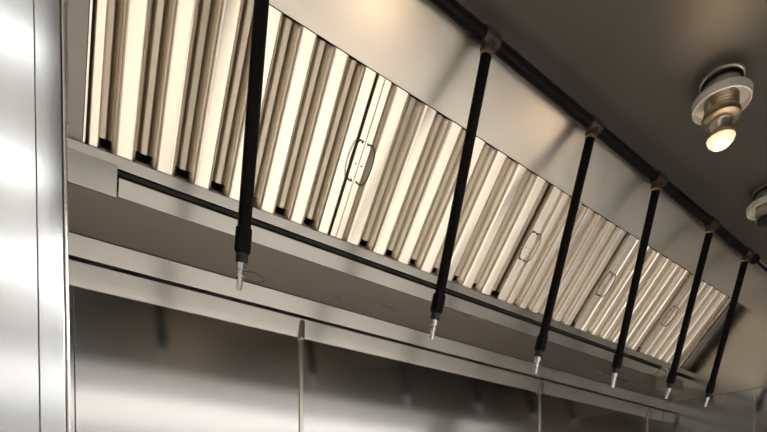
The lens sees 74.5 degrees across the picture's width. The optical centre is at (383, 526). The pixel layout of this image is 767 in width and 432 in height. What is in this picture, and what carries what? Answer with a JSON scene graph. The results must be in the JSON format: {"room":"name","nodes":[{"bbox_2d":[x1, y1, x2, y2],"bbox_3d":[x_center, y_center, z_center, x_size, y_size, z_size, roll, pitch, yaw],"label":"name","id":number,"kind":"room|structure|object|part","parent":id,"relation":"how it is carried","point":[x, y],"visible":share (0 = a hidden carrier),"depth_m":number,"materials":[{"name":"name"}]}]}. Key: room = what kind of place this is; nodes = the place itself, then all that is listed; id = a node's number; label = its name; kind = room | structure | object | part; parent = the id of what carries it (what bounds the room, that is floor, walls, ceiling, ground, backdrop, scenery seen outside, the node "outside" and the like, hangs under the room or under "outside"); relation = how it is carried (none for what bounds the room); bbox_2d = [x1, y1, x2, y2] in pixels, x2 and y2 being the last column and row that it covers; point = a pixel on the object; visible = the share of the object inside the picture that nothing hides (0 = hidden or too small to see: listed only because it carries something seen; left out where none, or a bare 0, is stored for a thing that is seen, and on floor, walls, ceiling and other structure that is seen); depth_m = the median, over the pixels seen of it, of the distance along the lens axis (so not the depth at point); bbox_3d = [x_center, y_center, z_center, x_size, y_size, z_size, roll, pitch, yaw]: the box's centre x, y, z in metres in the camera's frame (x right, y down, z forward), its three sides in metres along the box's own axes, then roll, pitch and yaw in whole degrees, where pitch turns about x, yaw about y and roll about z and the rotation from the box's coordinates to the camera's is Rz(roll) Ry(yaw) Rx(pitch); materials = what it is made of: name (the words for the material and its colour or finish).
{"room":"commercial kitchen","nodes":[
{"label":"commercial kitchen","id":0,"kind":"room"},
{"bbox_2d":[0,0,70,431],"bbox_3d":[-1.710,-0.111,0.192,2.672,3.200,0.664,-1,2,-36],"label":"wall","id":1,"kind":"structure","parent":0,"point":[35,393],"depth_m":0.68,"materials":[{"name":"silver metal"}]},
{"bbox_3d":[-1.533,-0.098,-0.084,2.630,3.190,0.005,-1,2,-36],"label":"wall panel","id":2,"kind":"part","parent":1,"relation":"part of","materials":[{"name":"metal"}]},
{"bbox_3d":[-0.460,-0.115,0.702,0.030,3.190,0.005,-1,2,-36],"label":"wall panel","id":3,"kind":"part","parent":1,"relation":"part of","materials":[{"name":"metal"}]},
{"bbox_3d":[-0.454,0.304,0.734,0.005,2.350,0.034,-1,2,-36],"label":"corner trim","id":4,"kind":"part","parent":1,"relation":"part of","materials":[{"name":"metal"}]},
{"bbox_2d":[68,171,661,431],"bbox_3d":[0.428,-0.154,2.094,3.023,3.200,0.121,-1,2,-36],"label":"wall","id":5,"kind":"structure","parent":0,"point":[136,366],"depth_m":1.46,"materials":[{"name":"silver metal"}]},
{"bbox_3d":[-0.749,-0.008,1.183,0.045,1.149,0.006,-1,2,-36],"label":"wall panel","id":6,"kind":"part","parent":5,"relation":"part of","materials":[{"name":"metal"}]},
{"bbox_3d":[-0.493,-0.012,1.371,0.582,1.149,0.006,-1,2,-36],"label":"wall panel","id":7,"kind":"part","parent":5,"relation":"part of","materials":[{"name":"metal"}]},
{"bbox_2d":[67,0,766,420],"bbox_3d":[0.792,-0.905,1.504,2.912,0.678,1.256,-1,2,-36],"label":"exhaust hood","id":8,"kind":"object","parent":5,"relation":"attached to","point":[637,66],"visible":0.67,"depth_m":1.42,"materials":[{"name":"metal"}]},
{"bbox_3d":[-0.629,-0.755,1.076,0.108,0.060,0.026,-1,2,-36],"label":"trough plate","id":9,"kind":"part","parent":8,"relation":"part of","materials":[{"name":"metal"}]},
{"bbox_2d":[82,0,384,237],"bbox_3d":[-0.328,-0.968,1.167,0.621,0.316,0.280,-1,2,-36],"label":"filter","id":10,"kind":"object","parent":8,"relation":"on","point":[125,48],"visible":0.94,"depth_m":1.13,"materials":[{"name":"metal"}]},
{"bbox_3d":[-0.409,-0.839,1.269,0.598,0.023,0.026,-1,2,-36],"label":"rail","id":11,"kind":"part","parent":10,"relation":"part of","materials":[{"name":"metal"}]},
{"bbox_3d":[-0.078,-0.957,1.318,0.027,0.075,0.066,-1,2,-36],"label":"handle","id":12,"kind":"part","parent":10,"relation":"part of","materials":[{"name":"grey metal"}]},
{"bbox_2d":[336,79,557,299],"bbox_3d":[0.206,-0.977,1.558,0.701,0.316,0.280,-1,2,-36],"label":"filter","id":13,"kind":"object","parent":8,"relation":"on","point":[400,198],"visible":0.94,"depth_m":1.50,"materials":[{"name":"metal"}]},
{"bbox_3d":[-0.045,-0.958,1.342,0.027,0.075,0.066,-1,2,-36],"label":"handle","id":14,"kind":"part","parent":13,"relation":"part of","materials":[{"name":"grey metal"}]},
{"bbox_3d":[0.131,-0.847,1.665,0.664,0.023,0.026,-1,2,-36],"label":"rail","id":15,"kind":"part","parent":13,"relation":"part of","materials":[{"name":"metal"}]},
{"bbox_3d":[0.488,-0.966,1.732,0.027,0.075,0.066,-1,2,-36],"label":"handle","id":16,"kind":"part","parent":13,"relation":"part of","materials":[{"name":"grey metal"}]},
{"bbox_3d":[0.678,-1.175,1.652,2.911,0.140,0.118,-1,2,-36],"label":"panel","id":17,"kind":"part","parent":8,"relation":"part of","materials":[{"name":"metal"}]},
{"bbox_2d":[501,189,632,328],"bbox_3d":[0.683,-0.984,1.908,0.479,0.316,0.280,-1,2,-36],"label":"filter","id":18,"kind":"object","parent":8,"relation":"on","point":[596,246],"visible":0.83,"depth_m":1.89,"materials":[{"name":"metal"}]},
{"bbox_3d":[0.522,-0.967,1.757,0.027,0.075,0.066,-1,2,-36],"label":"handle","id":19,"kind":"part","parent":18,"relation":"part of","materials":[{"name":"grey metal"}]},
{"bbox_2d":[428,0,766,271],"bbox_3d":[0.753,-1.203,1.605,2.842,0.083,0.045,-1,2,-36],"label":"supply pipe","id":20,"kind":"object","parent":8,"relation":"attached to","point":[487,37],"visible":0.9,"depth_m":1.45,"materials":[{"name":"metal"}]},
{"bbox_2d":[234,0,268,290],"bbox_3d":[-0.252,-0.838,0.989,0.067,0.676,0.194,0,2,-23],"label":"pipe","id":21,"kind":"object","parent":20,"relation":"attached to","point":[243,232],"visible":1,"depth_m":1.00,"materials":[{"name":"black metal"}]},
{"bbox_2d":[430,49,492,339],"bbox_3d":[0.197,-0.846,1.318,0.035,0.667,0.198,-1,2,-44],"label":"pipe","id":22,"kind":"object","parent":20,"relation":"attached to","point":[438,299],"visible":1,"depth_m":1.30,"materials":[{"name":"black metal"}]},
{"bbox_2d":[533,134,595,374],"bbox_3d":[0.565,-0.841,1.590,0.035,0.681,0.202,-1,2,-43],"label":"pipe","id":23,"kind":"object","parent":20,"relation":"attached to","point":[542,338],"visible":1,"depth_m":1.58,"materials":[{"name":"black metal"}]},
{"bbox_2d":[611,187,660,387],"bbox_3d":[0.916,-0.857,1.845,0.034,0.655,0.201,0,2,-22],"label":"pipe","id":24,"kind":"object","parent":20,"relation":"attached to","point":[618,356],"visible":1,"depth_m":1.83,"materials":[{"name":"black metal"}]},
{"bbox_2d":[665,231,713,398],"bbox_3d":[1.269,-0.868,2.100,0.035,0.636,0.195,-1,2,-25],"label":"pipe","id":25,"kind":"object","parent":20,"relation":"attached to","point":[672,374],"visible":1,"depth_m":2.09,"materials":[{"name":"black metal"}]},
{"bbox_2d":[704,260,748,406],"bbox_3d":[1.575,-0.878,2.321,0.034,0.620,0.194,0,2,-20],"label":"pipe","id":26,"kind":"object","parent":20,"relation":"attached to","point":[711,384],"visible":1,"depth_m":2.31,"materials":[{"name":"black metal"}]},
{"bbox_3d":[1.789,-1.208,2.364,0.272,0.015,0.012,-1,2,-37],"label":"rod","id":27,"kind":"part","parent":20,"relation":"part of","materials":[{"name":"black metal"}]},
{"bbox_2d":[577,236,694,352],"bbox_3d":[1.096,-0.991,2.211,0.545,0.316,0.280,-1,2,-36],"label":"filter","id":28,"kind":"object","parent":8,"relation":"on","point":[663,282],"visible":0.87,"depth_m":2.19,"materials":[{"name":"metal"}]},
{"bbox_2d":[656,367,682,393],"bbox_3d":[1.464,-0.752,2.580,0.180,0.120,0.055,-1,2,-36],"label":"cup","id":29,"kind":"object","parent":8,"relation":"attached to","point":[661,383],"visible":0.7,"depth_m":2.55,"materials":[{"name":"metal"}]},
{"bbox_2d":[642,280,730,367],"bbox_3d":[1.480,-0.997,2.492,0.404,0.316,0.280,-1,2,-36],"label":"filter","id":30,"kind":"object","parent":8,"relation":"on","point":[710,302],"visible":0.76,"depth_m":2.47,"materials":[{"name":"metal"}]},
{"bbox_3d":[1.964,-0.973,2.363,0.005,0.575,1.254,-1,2,-36],"label":"panel","id":31,"kind":"part","parent":8,"relation":"part of","materials":[{"name":"metal"}]},
{"bbox_2d":[691,63,753,151],"bbox_3d":[0.939,-1.145,1.401,0.144,0.187,0.144,-1,2,-36],"label":"light","id":32,"kind":"object","parent":8,"relation":"attached to","point":[725,92],"visible":1,"depth_m":1.38,"materials":[{"name":"metal"}]},
{"bbox_3d":[0.939,-1.089,1.403,0.068,0.022,0.070,-1,2,-36],"label":"bulb","id":33,"kind":"part","parent":32,"relation":"part of","materials":[{"name":"white glass"}]},
{"bbox_2d":[709,115,733,132],"bbox_3d":[0.939,-1.110,1.402,0.057,0.033,0.057,-1,2,-36],"label":"socket","id":34,"kind":"object","parent":32,"relation":"attached to","point":[717,123],"depth_m":1.38,"materials":[{"name":"metal"}]},
{"bbox_3d":[0.939,-1.235,1.399,0.108,0.007,0.108,-1,2,-36],"label":"mounting plate","id":35,"kind":"part","parent":32,"relation":"part of","materials":[{"name":"metal"}]},
{"bbox_2d":[746,184,766,226],"bbox_3d":[1.435,-1.191,1.875,0.144,0.116,0.144,-1,2,-36],"label":"light","id":36,"kind":"object","parent":8,"relation":"attached to","point":[756,211],"visible":1,"depth_m":1.87,"materials":[{"name":"metal"}]},
{"bbox_3d":[1.436,-1.246,1.873,0.108,0.007,0.108,-1,2,-36],"label":"mounting plate","id":37,"kind":"part","parent":36,"relation":"part of","materials":[{"name":"metal"}]},
{"bbox_3d":[0.216,-0.024,1.890,1.154,1.149,0.006,-1,2,-36],"label":"wall panel","id":38,"kind":"part","parent":5,"relation":"part of","materials":[{"name":"metal"}]},
{"bbox_3d":[1.067,-0.037,2.514,0.942,1.149,0.006,-1,2,-36],"label":"wall panel","id":39,"kind":"part","parent":5,"relation":"part of","materials":[{"name":"metal"}]},
{"bbox_3d":[1.522,-0.044,2.847,0.170,1.149,0.006,-1,2,-36],"label":"wall panel","id":40,"kind":"part","parent":5,"relation":"part of","materials":[{"name":"metal"}]},
{"bbox_2d":[662,386,766,431],"bbox_3d":[2.084,-0.154,2.298,0.111,3.200,1.750,-1,2,-36],"label":"wall","id":41,"kind":"structure","parent":0,"point":[744,410],"depth_m":2.63,"materials":[{"name":"silver metal"}]},
{"bbox_3d":[2.194,-0.060,2.068,0.006,1.226,1.145,-1,2,-36],"label":"wall panel","id":42,"kind":"part","parent":41,"relation":"part of","materials":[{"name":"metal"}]}
]}

